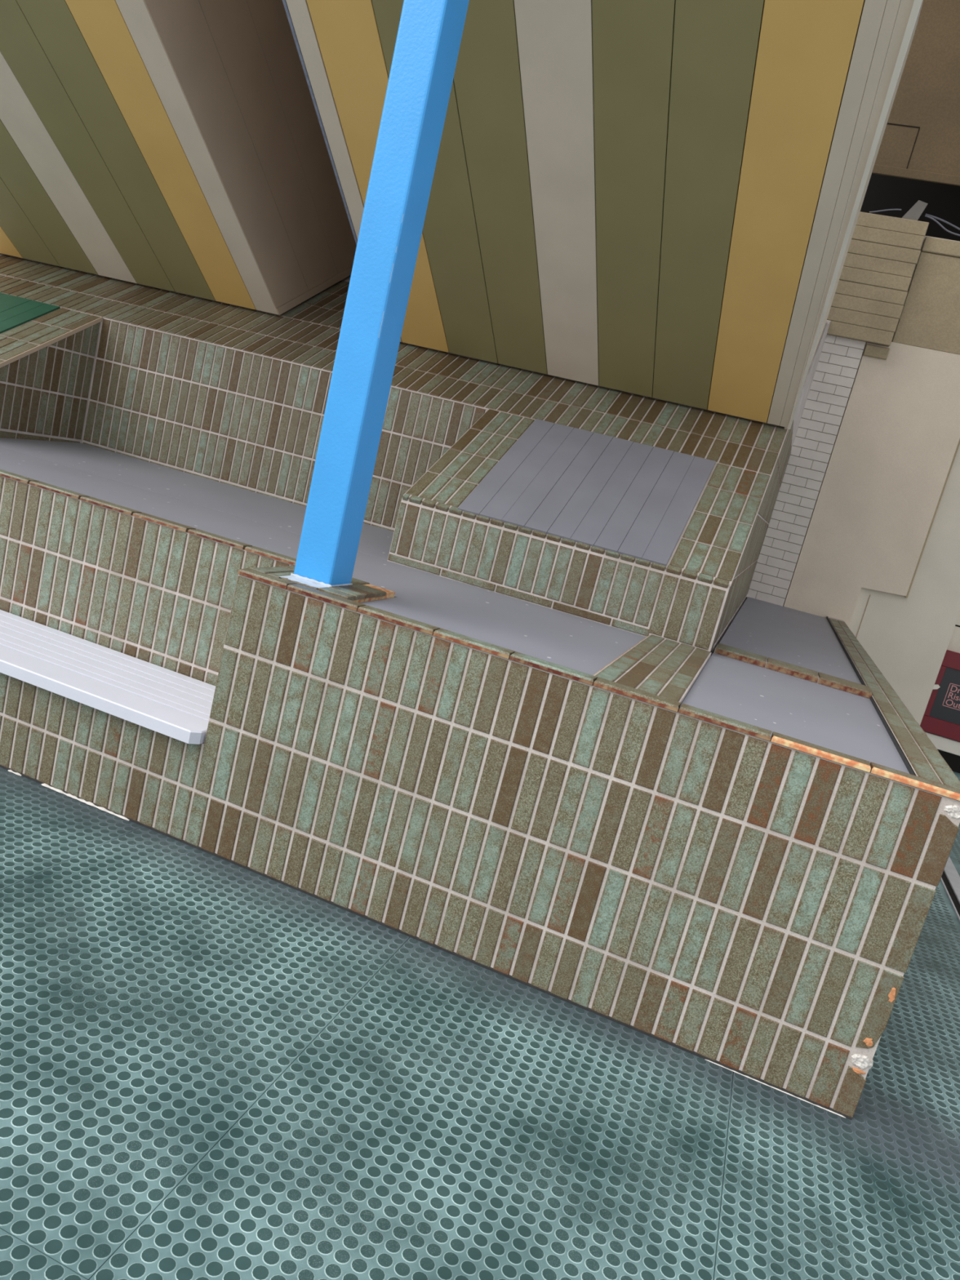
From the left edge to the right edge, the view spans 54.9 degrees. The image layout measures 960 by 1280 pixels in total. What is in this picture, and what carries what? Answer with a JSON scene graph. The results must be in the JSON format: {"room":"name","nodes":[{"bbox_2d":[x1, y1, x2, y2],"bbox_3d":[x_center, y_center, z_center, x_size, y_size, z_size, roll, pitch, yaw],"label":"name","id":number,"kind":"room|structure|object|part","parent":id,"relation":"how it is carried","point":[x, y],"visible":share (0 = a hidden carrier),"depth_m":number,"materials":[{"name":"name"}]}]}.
{"room":"shopping mall","nodes":[
{"label":"shopping mall","id":0,"kind":"room"},
{"bbox_2d":[0,316,102,443],"bbox_3d":[-2.559,-1.497,5.163,0.085,0.841,1.011,17,11,16],"label":"wall","id":1,"kind":"structure","parent":0,"point":[45,388],"depth_m":5.34,"materials":[{"name":"tile"}]},
{"bbox_2d":[0,469,296,685],"bbox_3d":[-1.867,-0.333,3.825,2.566,0.651,0.103,17,11,16],"label":"wall","id":2,"kind":"structure","parent":0,"point":[150,588],"depth_m":3.64,"materials":[{"name":"tile"}]},
{"bbox_2d":[0,0,356,315],"bbox_3d":[-2.215,-3.551,5.164,2.425,2.679,4.300,17,11,16],"label":"striped wall","id":3,"kind":"structure","parent":0,"point":[180,146],"depth_m":5.04,"materials":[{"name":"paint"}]},
{"bbox_3d":[-0.896,-2.517,6.293,0.019,0.928,1.561,17,11,16],"label":"rail","id":4,"kind":"part","parent":3,"relation":"part of","materials":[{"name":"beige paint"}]},
{"bbox_2d":[81,319,487,531],"bbox_3d":[-1.239,-1.181,5.342,2.602,0.851,0.092,17,11,16],"label":"wall","id":5,"kind":"structure","parent":0,"point":[251,422],"depth_m":5.34,"materials":[{"name":"tile"}]},
{"bbox_2d":[106,319,485,409],"bbox_3d":[-0.595,-2.450,7.081,6.000,4.700,0.080,17,11,16],"label":"wall","id":6,"kind":"structure","parent":0,"point":[106,319],"depth_m":7.39,"materials":[{"name":"green tile"}]},
{"bbox_2d":[0,253,827,588],"bbox_3d":[-1.109,-2.016,5.755,6.022,1.691,2.915,17,11,16],"label":"tiled ledge","id":7,"kind":"structure","parent":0,"point":[710,547],"depth_m":5.01,"materials":[{"name":"tile"}]},
{"bbox_2d":[0,292,60,333],"bbox_3d":[-3.399,-1.940,5.448,1.418,0.513,0.877,17,11,16],"label":"panel","id":8,"kind":"object","parent":7,"relation":"on","point":[15,311],"visible":1,"depth_m":5.54,"materials":[{"name":"green paint"}]},
{"bbox_2d":[457,418,715,565],"bbox_3d":[0.529,-0.724,4.299,0.940,0.508,0.869,17,11,16],"label":"panel","id":9,"kind":"object","parent":7,"relation":"on","point":[623,496],"visible":1,"depth_m":4.24,"materials":[{"name":"grey paint"}]},
{"bbox_2d":[0,767,959,1279],"bbox_3d":[-0.483,0.562,4.729,18.000,0.121,10.600,17,11,16],"label":"floor","id":10,"kind":"structure","parent":0,"point":[212,1068],"depth_m":2.17,"materials":[{"name":"tile"}]},
{"bbox_2d":[0,565,959,1117],"bbox_3d":[-0.772,0.129,3.663,4.599,0.960,1.303,17,11,16],"label":"wall","id":11,"kind":"structure","parent":0,"point":[731,893],"depth_m":2.71,"materials":[{"name":"tile"}]},
{"bbox_2d":[0,609,215,744],"bbox_3d":[-1.902,-0.028,3.549,2.294,0.046,0.493,17,11,16],"label":"bench","id":12,"kind":"object","parent":11,"relation":"on","point":[165,701],"visible":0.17,"depth_m":3.30,"materials":[{"name":"white paint"}]},
{"bbox_2d":[0,437,394,560],"bbox_3d":[-1.438,-0.772,4.944,2.511,0.073,0.868,17,11,16],"label":"trim","id":13,"kind":"structure","parent":11,"relation":"attached to","point":[375,541],"depth_m":4.92,"materials":[{"name":"grey paint"}]},
{"bbox_2d":[0,446,646,675],"bbox_3d":[-1.957,-0.698,4.001,5.364,0.030,1.249,17,11,16],"label":"ledge","id":14,"kind":"object","parent":11,"relation":"on","point":[577,643],"depth_m":3.70,"materials":[{"name":"grey paint"}]},
{"bbox_2d":[279,0,469,587],"bbox_3d":[-0.237,-1.483,2.817,0.203,2.689,0.242,17,11,16],"label":"post","id":15,"kind":"object","parent":11,"relation":"on","point":[429,35],"visible":1,"depth_m":2.87,"materials":[{"name":"blue metal"}]},
{"bbox_2d":[0,764,852,1119],"bbox_3d":[-1.051,0.662,3.120,4.485,0.010,0.020,17,11,16],"label":"baseboard","id":16,"kind":"structure","parent":11,"relation":"attached to","point":[716,1062],"depth_m":2.84,"materials":[{"name":"white"}]},
{"bbox_2d":[680,653,909,773],"bbox_3d":[1.060,0.231,3.169,0.639,0.030,1.357,17,11,16],"label":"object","id":17,"kind":"structure","parent":11,"relation":"on","point":[818,714],"depth_m":3.05,"materials":[{"name":"grey paint"}]},
{"bbox_2d":[387,497,729,651],"bbox_3d":[0.292,-0.250,3.992,1.476,0.376,0.062,17,11,16],"label":"wall","id":18,"kind":"structure","parent":0,"point":[633,597],"depth_m":3.94,"materials":[{"name":"tile"}]},
{"bbox_2d":[282,0,923,429],"bbox_3d":[0.693,-2.641,4.307,2.460,2.691,4.303,17,11,16],"label":"striped wall","id":19,"kind":"structure","parent":0,"point":[659,199],"depth_m":3.91,"materials":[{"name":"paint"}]},
{"bbox_3d":[-0.759,-2.531,4.010,0.014,1.868,2.811,17,11,16],"label":"edge trim","id":20,"kind":"part","parent":19,"relation":"part of","materials":[{"name":"paint"}]},
{"bbox_3d":[1.728,-2.319,4.003,0.012,2.691,4.300,17,11,16],"label":"panel","id":21,"kind":"part","parent":19,"relation":"part of","materials":[{"name":"beige paint"}]},
{"bbox_3d":[1.441,-1.818,3.348,0.034,1.830,2.787,17,11,14],"label":"edge trim","id":22,"kind":"part","parent":19,"relation":"part of","materials":[{"name":"white paint"}]},
{"bbox_2d":[710,320,831,657],"bbox_3d":[1.813,-1.206,5.574,0.085,2.350,4.171,17,11,16],"label":"wall","id":23,"kind":"structure","parent":0,"point":[740,587],"depth_m":5.57,"materials":[{"name":"tile"}]},
{"bbox_2d":[714,616,959,789],"bbox_3d":[1.648,0.455,5.155,0.767,0.960,5.430,17,11,16],"label":"wall","id":24,"kind":"structure","parent":0,"point":[919,755],"depth_m":3.75,"materials":[{"name":"tile"}]},
{"bbox_2d":[719,596,861,684],"bbox_3d":[1.928,-0.058,5.813,0.639,0.030,3.905,17,11,16],"label":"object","id":25,"kind":"structure","parent":24,"relation":"attached to","point":[783,633],"depth_m":5.19,"materials":[{"name":"grey paint"}]},
{"bbox_2d":[745,211,959,773],"bbox_3d":[4.632,-0.739,7.023,5.582,3.992,0.418,17,11,16],"label":"wall","id":26,"kind":"structure","parent":0,"point":[863,531],"depth_m":7.30,"materials":[{"name":"paint"}]},
{"bbox_3d":[3.122,-0.995,7.371,0.863,2.620,0.045,17,11,16],"label":"plaster panel","id":27,"kind":"part","parent":26,"relation":"part of","materials":[{"name":"beige paint"}]},
{"bbox_2d":[869,208,901,213],"bbox_3d":[3.094,-3.275,7.062,0.222,0.065,0.014,17,11,13],"label":"cable","id":28,"kind":"object","parent":26,"relation":"on","point":[887,209],"visible":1,"depth_m":7.05,"materials":[{"name":"grey plastic"}]},
{"bbox_2d":[902,200,928,220],"bbox_3d":[3.300,-3.258,7.040,0.160,0.160,0.050,17,11,16],"label":"bracket","id":29,"kind":"object","parent":26,"relation":"on","point":[917,210],"visible":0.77,"depth_m":7.01,"materials":[{"name":"metal"}]},
{"bbox_2d":[920,649,959,741],"bbox_3d":[3.918,0.487,7.369,0.620,0.678,0.098,17,11,16],"label":"sign","id":30,"kind":"object","parent":26,"relation":"attached to","point":[941,717],"visible":0.99,"depth_m":7.43,"materials":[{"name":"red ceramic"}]},
{"bbox_3d":[3.666,0.407,7.464,0.044,0.422,0.058,17,11,16],"label":"frame","id":31,"kind":"part","parent":30,"relation":"part of","materials":[{"name":"red ceramic"}]},
{"bbox_3d":[3.861,0.749,7.438,0.612,0.126,0.058,17,11,16],"label":"frame","id":32,"kind":"part","parent":30,"relation":"part of","materials":[{"name":"red ceramic"}]},
{"bbox_3d":[3.922,0.488,7.381,0.518,0.422,0.016,17,11,16],"label":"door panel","id":33,"kind":"part","parent":30,"relation":"part of","materials":[{"name":"black"}]},
{"bbox_3d":[3.994,0.225,7.336,0.612,0.130,0.058,17,11,16],"label":"frame","id":34,"kind":"part","parent":30,"relation":"part of","materials":[{"name":"red ceramic"}]},
{"bbox_2d":[924,213,959,230],"bbox_3d":[3.727,-3.078,6.967,0.751,0.144,0.014,17,11,16],"label":"cable","id":35,"kind":"object","parent":26,"relation":"attached to","point":[928,215],"visible":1,"depth_m":7.02,"materials":[{"name":"grey plastic"}]},
{"bbox_2d":[924,215,959,235],"bbox_3d":[3.663,-3.073,6.940,0.652,0.132,0.025,18,11,17],"label":"cable","id":36,"kind":"object","parent":26,"relation":"on","point":[927,216],"visible":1,"depth_m":6.99,"materials":[{"name":"grey plastic"}]},
{"bbox_3d":[5.155,1.277,7.082,3.500,0.108,0.040,17,11,16],"label":"white skirting","id":37,"kind":"part","parent":26,"relation":"part of","materials":[{"name":"paint"}]},
{"bbox_3d":[5.126,1.394,7.110,3.500,0.135,0.030,17,11,16],"label":"black skirting","id":38,"kind":"part","parent":26,"relation":"part of","materials":[{"name":"black"}]},
{"bbox_2d":[940,856,959,922],"bbox_3d":[2.586,1.168,5.269,0.113,0.014,4.600,17,11,16],"label":"trim","id":39,"kind":"structure","parent":26,"relation":"attached to","point":[950,878],"depth_m":4.65,"materials":[{"name":"metal"}]},
{"bbox_2d":[860,173,959,240],"bbox_3d":[5.550,-3.540,7.217,5.600,2.700,0.100,17,11,16],"label":"wall","id":40,"kind":"structure","parent":0,"point":[883,192],"depth_m":7.76,"materials":[{"name":"black"}]},
{"bbox_3d":[5.424,-4.599,4.655,5.050,0.200,4.800,17,11,16],"label":"ceiling","id":41,"kind":"structure","parent":0,"visible":0},
{"bbox_2d":[871,0,959,186],"bbox_3d":[5.341,-3.802,6.233,5.600,1.938,0.075,17,11,16],"label":"wall","id":42,"kind":"structure","parent":41,"relation":"attached to","point":[921,140],"depth_m":6.85,"materials":[{"name":"beige paint"}]}
]}

